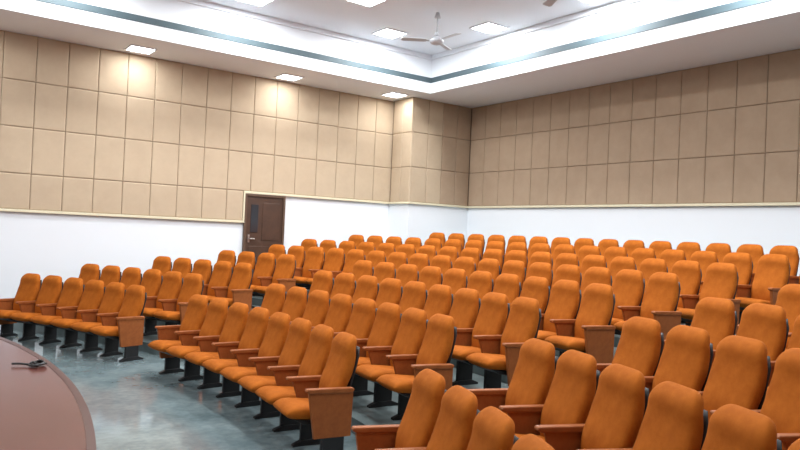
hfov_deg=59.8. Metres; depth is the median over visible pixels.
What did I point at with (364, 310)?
chair
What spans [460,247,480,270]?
chair
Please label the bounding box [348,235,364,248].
chair
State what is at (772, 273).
chair
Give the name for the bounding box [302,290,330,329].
chair
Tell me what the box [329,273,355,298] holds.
chair
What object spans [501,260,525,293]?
chair
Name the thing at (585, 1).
ceiling light panel
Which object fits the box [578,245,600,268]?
chair
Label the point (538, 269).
chair
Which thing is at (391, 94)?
ceiling light panel
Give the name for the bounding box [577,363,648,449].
chair
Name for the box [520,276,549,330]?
chair
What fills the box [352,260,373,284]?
chair
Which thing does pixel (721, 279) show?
chair
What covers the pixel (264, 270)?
chair
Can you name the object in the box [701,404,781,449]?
chair
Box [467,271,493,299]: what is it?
chair
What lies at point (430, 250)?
chair
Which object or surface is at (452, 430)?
chair
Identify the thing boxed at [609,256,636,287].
chair
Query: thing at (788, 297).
chair
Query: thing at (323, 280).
chair
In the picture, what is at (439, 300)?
chair
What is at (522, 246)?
chair
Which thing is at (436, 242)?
chair
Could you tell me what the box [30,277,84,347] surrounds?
chair
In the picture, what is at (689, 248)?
chair
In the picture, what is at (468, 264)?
chair
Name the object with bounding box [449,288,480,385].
chair
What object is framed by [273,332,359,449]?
chair
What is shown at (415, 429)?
chair
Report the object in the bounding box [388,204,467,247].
column
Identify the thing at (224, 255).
chair
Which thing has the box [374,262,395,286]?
chair
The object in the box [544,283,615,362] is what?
chair
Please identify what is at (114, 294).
chair
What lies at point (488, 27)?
ceiling light panel
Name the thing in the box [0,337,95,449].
stage
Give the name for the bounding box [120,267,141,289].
chair
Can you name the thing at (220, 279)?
chair
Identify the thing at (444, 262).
chair
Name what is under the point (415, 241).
chair
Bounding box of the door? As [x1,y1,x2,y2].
[242,194,285,262]
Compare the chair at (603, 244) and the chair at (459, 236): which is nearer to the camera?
the chair at (603, 244)
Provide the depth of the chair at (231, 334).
8.23 m
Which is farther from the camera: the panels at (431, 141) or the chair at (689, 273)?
the panels at (431, 141)
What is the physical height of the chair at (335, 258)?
1.063 m
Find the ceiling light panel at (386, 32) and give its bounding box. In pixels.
[371,27,408,38]
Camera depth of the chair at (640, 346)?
5.64 m
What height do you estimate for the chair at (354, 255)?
1.063 m
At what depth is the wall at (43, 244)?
13.60 m
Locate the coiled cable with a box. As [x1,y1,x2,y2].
[11,359,46,366]
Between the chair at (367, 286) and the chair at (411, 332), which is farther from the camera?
the chair at (367, 286)
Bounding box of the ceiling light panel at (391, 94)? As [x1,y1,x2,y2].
[381,92,408,97]
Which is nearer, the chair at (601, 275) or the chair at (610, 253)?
the chair at (601, 275)
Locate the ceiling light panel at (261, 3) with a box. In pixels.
[235,0,273,6]
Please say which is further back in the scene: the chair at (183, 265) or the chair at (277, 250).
the chair at (277, 250)
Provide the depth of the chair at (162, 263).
13.04 m
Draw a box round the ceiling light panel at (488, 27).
[469,21,509,33]
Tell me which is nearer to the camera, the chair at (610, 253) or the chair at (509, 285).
the chair at (509, 285)
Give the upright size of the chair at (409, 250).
1.063 m
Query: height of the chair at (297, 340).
1.063 m
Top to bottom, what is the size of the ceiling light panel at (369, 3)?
0.020 m
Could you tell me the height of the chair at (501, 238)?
1.063 m
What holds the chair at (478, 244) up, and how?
on the tiers
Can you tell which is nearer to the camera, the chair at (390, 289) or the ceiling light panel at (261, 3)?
the chair at (390, 289)
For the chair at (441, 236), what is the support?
on the tiers
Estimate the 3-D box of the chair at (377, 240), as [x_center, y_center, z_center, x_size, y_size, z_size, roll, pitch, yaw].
[-0.698,0.757,15.270,0.530,1.063,0.671,2,-1,35]
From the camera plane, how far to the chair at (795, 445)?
2.95 m
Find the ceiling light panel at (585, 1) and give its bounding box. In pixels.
[578,0,602,3]
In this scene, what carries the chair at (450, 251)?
on the tiers
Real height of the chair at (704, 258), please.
1.063 m
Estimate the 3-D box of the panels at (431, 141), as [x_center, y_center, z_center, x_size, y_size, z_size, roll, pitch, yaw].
[0.774,-1.760,17.353,1.905,2.485,0.865,3,-1,-36]
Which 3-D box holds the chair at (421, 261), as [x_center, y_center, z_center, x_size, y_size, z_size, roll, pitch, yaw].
[0.158,1.016,11.854,0.671,1.063,0.530,3,-1,-45]
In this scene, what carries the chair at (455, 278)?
on the tiers
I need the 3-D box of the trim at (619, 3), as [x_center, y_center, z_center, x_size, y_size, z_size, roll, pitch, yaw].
[-1.684,-3.721,5.449,16.360,0.877,14.300,3,-1,-36]
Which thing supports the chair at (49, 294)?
on the floor
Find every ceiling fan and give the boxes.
[401,12,460,50]
[543,0,556,6]
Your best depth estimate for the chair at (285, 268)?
12.67 m
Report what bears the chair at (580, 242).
on the tiers
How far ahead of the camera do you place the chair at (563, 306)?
8.07 m
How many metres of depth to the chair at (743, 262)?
9.47 m
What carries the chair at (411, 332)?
on the tiers
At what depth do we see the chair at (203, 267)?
12.48 m
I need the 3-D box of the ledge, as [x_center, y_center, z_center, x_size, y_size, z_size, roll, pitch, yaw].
[-1.065,-0.417,5.919,18.200,0.687,17.240,3,-1,-36]
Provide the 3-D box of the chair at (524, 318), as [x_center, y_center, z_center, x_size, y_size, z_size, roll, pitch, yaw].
[1.084,1.279,7.139,0.671,1.063,0.530,3,-1,-28]
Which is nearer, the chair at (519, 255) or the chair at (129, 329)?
the chair at (129, 329)
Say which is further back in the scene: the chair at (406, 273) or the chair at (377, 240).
the chair at (377, 240)
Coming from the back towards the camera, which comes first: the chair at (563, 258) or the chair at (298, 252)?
the chair at (298, 252)
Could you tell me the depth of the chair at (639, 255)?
10.96 m
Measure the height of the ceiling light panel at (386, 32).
0.020 m
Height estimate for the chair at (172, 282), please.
1.063 m
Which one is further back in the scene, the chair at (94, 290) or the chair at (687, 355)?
the chair at (94, 290)
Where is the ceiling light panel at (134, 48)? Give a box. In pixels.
[124,44,156,54]
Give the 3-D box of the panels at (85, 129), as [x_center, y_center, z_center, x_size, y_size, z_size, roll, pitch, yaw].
[-6.814,-1.845,12.345,16.340,3.122,0.045,3,-1,-36]
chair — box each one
[0,273,41,340]
[9,275,63,344]
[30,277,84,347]
[50,280,105,352]
[70,282,125,356]
[79,264,100,284]
[89,285,146,361]
[99,265,121,286]
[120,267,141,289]
[140,269,162,335]
[142,271,182,325]
[148,294,208,381]
[152,256,171,276]
[152,273,203,323]
[166,298,228,388]
[172,258,191,280]
[184,302,248,397]
[192,259,212,294]
[202,307,269,407]
[204,261,232,298]
[208,262,252,311]
[212,250,235,271]
[219,312,290,418]
[236,251,255,307]
[237,318,311,431]
[250,253,275,301]
[252,244,285,295]
[254,254,295,294]
[255,324,333,446]
[261,283,286,316]
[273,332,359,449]
[282,286,308,322]
[287,245,304,286]
[293,247,324,287]
[301,239,317,288]
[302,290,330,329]
[306,248,344,285]
[308,270,333,297]
[320,240,336,265]
[323,293,353,336]
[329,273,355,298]
[334,249,365,280]
[339,241,355,267]
[345,298,377,396]
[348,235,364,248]
[351,369,446,449]
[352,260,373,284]
[352,275,378,303]
[355,302,401,407]
[355,308,428,420]
[358,242,375,259]
[367,235,382,250]
[367,250,385,275]
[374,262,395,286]
[375,278,402,307]
[376,313,456,397]
[377,243,395,261]
[386,236,401,251]
[387,252,407,278]
[396,264,418,287]
[397,244,415,263]
[399,281,427,313]
[405,237,421,252]
[409,253,429,280]
[418,245,436,265]
[418,266,442,292]
[423,284,452,319]
[424,238,441,254]
[426,385,479,449]
[429,232,445,246]
[431,255,451,282]
[439,246,458,267]
[442,268,467,298]
[444,239,462,256]
[448,233,464,249]
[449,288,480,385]
[451,292,509,388]
[453,257,475,284]
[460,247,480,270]
[465,240,483,260]
[466,297,541,385]
[467,234,484,257]
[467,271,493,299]
[467,338,557,434]
[467,406,518,449]
[477,258,500,288]
[482,249,503,273]
[485,235,505,263]
[485,241,504,264]
[493,273,520,305]
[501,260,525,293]
[504,236,526,260]
[504,242,527,262]
[505,250,527,269]
[511,434,554,449]
[515,350,599,449]
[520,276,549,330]
[525,252,552,279]
[526,243,550,272]
[526,262,552,289]
[527,236,547,257]
[537,280,581,356]
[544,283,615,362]
[549,264,581,298]
[550,237,570,256]
[550,253,578,290]
[552,244,574,269]
[574,238,594,255]
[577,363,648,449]
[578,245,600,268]
[580,255,606,289]
[580,267,611,304]
[597,316,663,393]
[598,239,618,255]
[604,247,627,268]
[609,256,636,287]
[611,269,644,334]
[613,272,681,339]
[623,240,644,256]
[631,248,655,269]
[632,381,708,449]
[639,258,667,305]
[649,241,671,258]
[652,325,713,394]
[660,249,685,272]
[662,297,737,369]
[671,260,701,325]
[676,242,700,260]
[677,262,740,333]
[690,251,718,294]
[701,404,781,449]
[702,335,770,421]
[705,243,730,262]
[723,252,752,323]
[735,254,790,309]
[736,244,763,284]
[736,303,788,385]
[737,284,799,349]
[760,348,799,449]
[765,315,799,396]
[769,245,799,283]
[787,438,799,449]
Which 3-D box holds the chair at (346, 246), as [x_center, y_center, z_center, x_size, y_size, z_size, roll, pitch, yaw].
[-1.253,0.856,14.408,0.530,1.063,0.671,2,-1,36]
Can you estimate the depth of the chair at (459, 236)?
15.31 m
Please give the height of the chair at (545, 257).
1.063 m
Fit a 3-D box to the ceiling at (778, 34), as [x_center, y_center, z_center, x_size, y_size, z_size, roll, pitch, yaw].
[-0.923,-3.680,5.966,18.200,0.877,17.240,3,-1,-36]
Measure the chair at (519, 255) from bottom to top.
1.063 m
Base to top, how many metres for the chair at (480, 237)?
1.063 m
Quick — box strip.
[36,0,771,82]
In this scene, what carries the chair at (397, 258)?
on the tiers
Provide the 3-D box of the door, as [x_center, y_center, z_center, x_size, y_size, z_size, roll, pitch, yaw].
[-2.969,0.332,15.142,0.950,1.975,0.100,3,-1,-36]
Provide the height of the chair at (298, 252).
1.063 m
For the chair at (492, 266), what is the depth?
10.77 m
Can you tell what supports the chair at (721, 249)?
on the tiers
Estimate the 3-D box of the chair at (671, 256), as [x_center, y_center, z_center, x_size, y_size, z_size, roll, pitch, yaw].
[3.933,0.890,10.394,0.671,1.063,0.530,3,-1,-33]
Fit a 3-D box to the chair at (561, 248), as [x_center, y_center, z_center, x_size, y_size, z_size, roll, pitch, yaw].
[2.710,0.861,12.078,0.671,1.063,0.530,3,-1,-39]
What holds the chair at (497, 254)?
on the tiers
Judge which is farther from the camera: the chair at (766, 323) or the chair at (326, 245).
the chair at (326, 245)
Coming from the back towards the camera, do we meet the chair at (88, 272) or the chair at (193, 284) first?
the chair at (88, 272)
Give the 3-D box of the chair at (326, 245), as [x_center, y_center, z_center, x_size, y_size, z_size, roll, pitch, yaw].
[-1.679,0.842,14.705,0.530,1.063,0.671,2,-1,34]
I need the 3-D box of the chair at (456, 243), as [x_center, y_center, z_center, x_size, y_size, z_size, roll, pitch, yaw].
[0.920,0.809,13.963,0.530,1.063,0.671,2,-1,42]
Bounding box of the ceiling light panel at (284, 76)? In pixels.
[274,73,303,80]
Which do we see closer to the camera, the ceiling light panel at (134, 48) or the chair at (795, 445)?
the chair at (795, 445)
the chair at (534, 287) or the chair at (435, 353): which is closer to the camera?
the chair at (435, 353)
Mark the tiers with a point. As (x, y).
(361, 414)
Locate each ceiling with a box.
[0,0,799,107]
[204,0,617,54]
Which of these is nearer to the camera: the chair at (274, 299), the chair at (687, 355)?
the chair at (687, 355)
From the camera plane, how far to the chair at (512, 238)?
14.31 m
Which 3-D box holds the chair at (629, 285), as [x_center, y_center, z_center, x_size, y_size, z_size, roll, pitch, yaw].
[2.652,1.078,8.548,0.671,1.063,0.530,3,-1,-30]
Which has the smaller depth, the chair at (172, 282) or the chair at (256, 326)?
the chair at (256, 326)
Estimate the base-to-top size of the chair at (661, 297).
1.063 m
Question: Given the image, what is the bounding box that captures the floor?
[0,330,356,449]
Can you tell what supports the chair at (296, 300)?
on the tiers
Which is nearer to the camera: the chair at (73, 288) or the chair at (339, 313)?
the chair at (339, 313)
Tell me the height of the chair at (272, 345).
1.063 m
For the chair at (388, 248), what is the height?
1.063 m
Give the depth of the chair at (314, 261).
13.64 m
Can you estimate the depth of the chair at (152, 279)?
11.60 m
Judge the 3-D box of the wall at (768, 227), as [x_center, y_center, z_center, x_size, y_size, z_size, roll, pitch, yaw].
[6.401,-0.779,11.337,0.200,6.400,17.240,3,-1,-36]
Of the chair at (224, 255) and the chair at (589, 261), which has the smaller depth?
the chair at (589, 261)
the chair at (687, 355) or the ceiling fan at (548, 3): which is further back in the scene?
the ceiling fan at (548, 3)
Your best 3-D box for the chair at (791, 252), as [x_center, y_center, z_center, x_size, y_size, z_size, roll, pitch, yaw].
[5.376,0.817,9.978,0.671,1.063,0.530,3,-1,-29]
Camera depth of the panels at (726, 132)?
13.30 m
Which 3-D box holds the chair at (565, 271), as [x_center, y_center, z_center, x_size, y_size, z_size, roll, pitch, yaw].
[2.111,1.067,9.434,0.671,1.063,0.530,3,-1,-33]
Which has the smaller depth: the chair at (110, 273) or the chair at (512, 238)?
the chair at (110, 273)
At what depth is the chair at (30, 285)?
11.53 m
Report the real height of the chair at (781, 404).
1.063 m
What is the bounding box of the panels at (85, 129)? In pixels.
[0,30,393,219]
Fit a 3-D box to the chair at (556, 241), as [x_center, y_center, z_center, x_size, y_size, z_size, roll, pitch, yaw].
[2.958,0.760,13.362,0.671,1.063,0.530,3,-1,-42]
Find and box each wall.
[0,193,388,329]
[466,206,799,275]
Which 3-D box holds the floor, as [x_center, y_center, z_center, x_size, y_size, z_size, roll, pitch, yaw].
[-1.176,2.115,5.883,18.600,0.200,17.640,3,-1,-36]
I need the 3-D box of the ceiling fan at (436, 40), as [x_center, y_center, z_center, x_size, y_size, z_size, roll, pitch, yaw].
[0.776,-3.647,12.814,1.193,0.600,1.047,3,-1,-36]
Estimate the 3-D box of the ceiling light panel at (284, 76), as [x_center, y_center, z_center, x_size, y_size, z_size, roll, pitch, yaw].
[-2.379,-3.167,14.905,0.480,0.020,0.480,3,-1,-36]
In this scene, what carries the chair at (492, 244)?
on the tiers
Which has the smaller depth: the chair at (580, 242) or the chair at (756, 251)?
the chair at (756, 251)
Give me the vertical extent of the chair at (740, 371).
1.063 m
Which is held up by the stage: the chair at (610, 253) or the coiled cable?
the coiled cable
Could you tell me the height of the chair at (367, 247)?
1.063 m
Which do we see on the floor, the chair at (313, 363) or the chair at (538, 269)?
the chair at (313, 363)
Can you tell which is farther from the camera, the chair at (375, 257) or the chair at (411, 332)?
the chair at (375, 257)
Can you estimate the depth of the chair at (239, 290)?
11.83 m
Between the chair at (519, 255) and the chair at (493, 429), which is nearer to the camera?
the chair at (493, 429)
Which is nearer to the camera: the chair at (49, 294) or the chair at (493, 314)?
the chair at (493, 314)
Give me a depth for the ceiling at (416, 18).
13.18 m
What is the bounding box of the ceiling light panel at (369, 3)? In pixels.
[345,0,386,7]
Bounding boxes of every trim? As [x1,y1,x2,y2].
[0,0,799,93]
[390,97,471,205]
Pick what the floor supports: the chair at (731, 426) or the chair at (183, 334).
the chair at (183, 334)
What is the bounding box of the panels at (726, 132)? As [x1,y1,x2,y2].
[468,49,799,205]
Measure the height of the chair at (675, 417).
1.063 m
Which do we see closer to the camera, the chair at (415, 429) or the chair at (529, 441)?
the chair at (529, 441)
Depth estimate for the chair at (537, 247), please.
12.65 m
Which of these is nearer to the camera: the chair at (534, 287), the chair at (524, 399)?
the chair at (524, 399)
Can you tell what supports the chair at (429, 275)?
on the tiers
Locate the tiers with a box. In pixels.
[13,287,735,434]
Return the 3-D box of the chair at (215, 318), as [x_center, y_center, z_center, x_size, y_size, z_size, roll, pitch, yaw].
[-2.510,1.465,8.709,0.671,1.063,0.530,3,-1,-43]
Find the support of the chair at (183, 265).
on the tiers
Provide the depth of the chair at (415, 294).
8.98 m
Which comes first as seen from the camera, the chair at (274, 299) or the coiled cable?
the coiled cable
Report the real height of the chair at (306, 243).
1.063 m
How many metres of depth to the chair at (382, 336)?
7.51 m
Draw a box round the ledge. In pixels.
[0,191,799,222]
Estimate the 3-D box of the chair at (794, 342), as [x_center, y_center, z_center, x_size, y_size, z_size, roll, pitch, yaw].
[2.982,1.185,5.236,0.671,1.063,0.530,3,-1,-18]
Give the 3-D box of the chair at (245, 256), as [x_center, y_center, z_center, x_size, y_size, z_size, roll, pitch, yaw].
[-3.088,1.034,13.180,0.530,1.063,0.671,2,-1,33]
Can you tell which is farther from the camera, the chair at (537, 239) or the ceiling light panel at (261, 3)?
the chair at (537, 239)
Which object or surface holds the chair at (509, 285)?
on the tiers
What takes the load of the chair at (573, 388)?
on the tiers
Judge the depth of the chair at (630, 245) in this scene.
12.30 m
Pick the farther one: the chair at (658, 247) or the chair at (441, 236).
the chair at (441, 236)
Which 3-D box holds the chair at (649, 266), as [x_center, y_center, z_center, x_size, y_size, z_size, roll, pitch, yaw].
[3.298,0.984,9.474,0.671,1.063,0.530,3,-1,-31]
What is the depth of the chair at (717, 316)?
6.23 m
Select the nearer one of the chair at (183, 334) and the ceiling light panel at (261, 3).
the chair at (183, 334)
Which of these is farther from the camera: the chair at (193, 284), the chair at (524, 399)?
the chair at (193, 284)
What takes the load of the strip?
attached to the ceiling at (778, 34)
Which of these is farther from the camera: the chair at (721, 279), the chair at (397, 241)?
the chair at (397, 241)

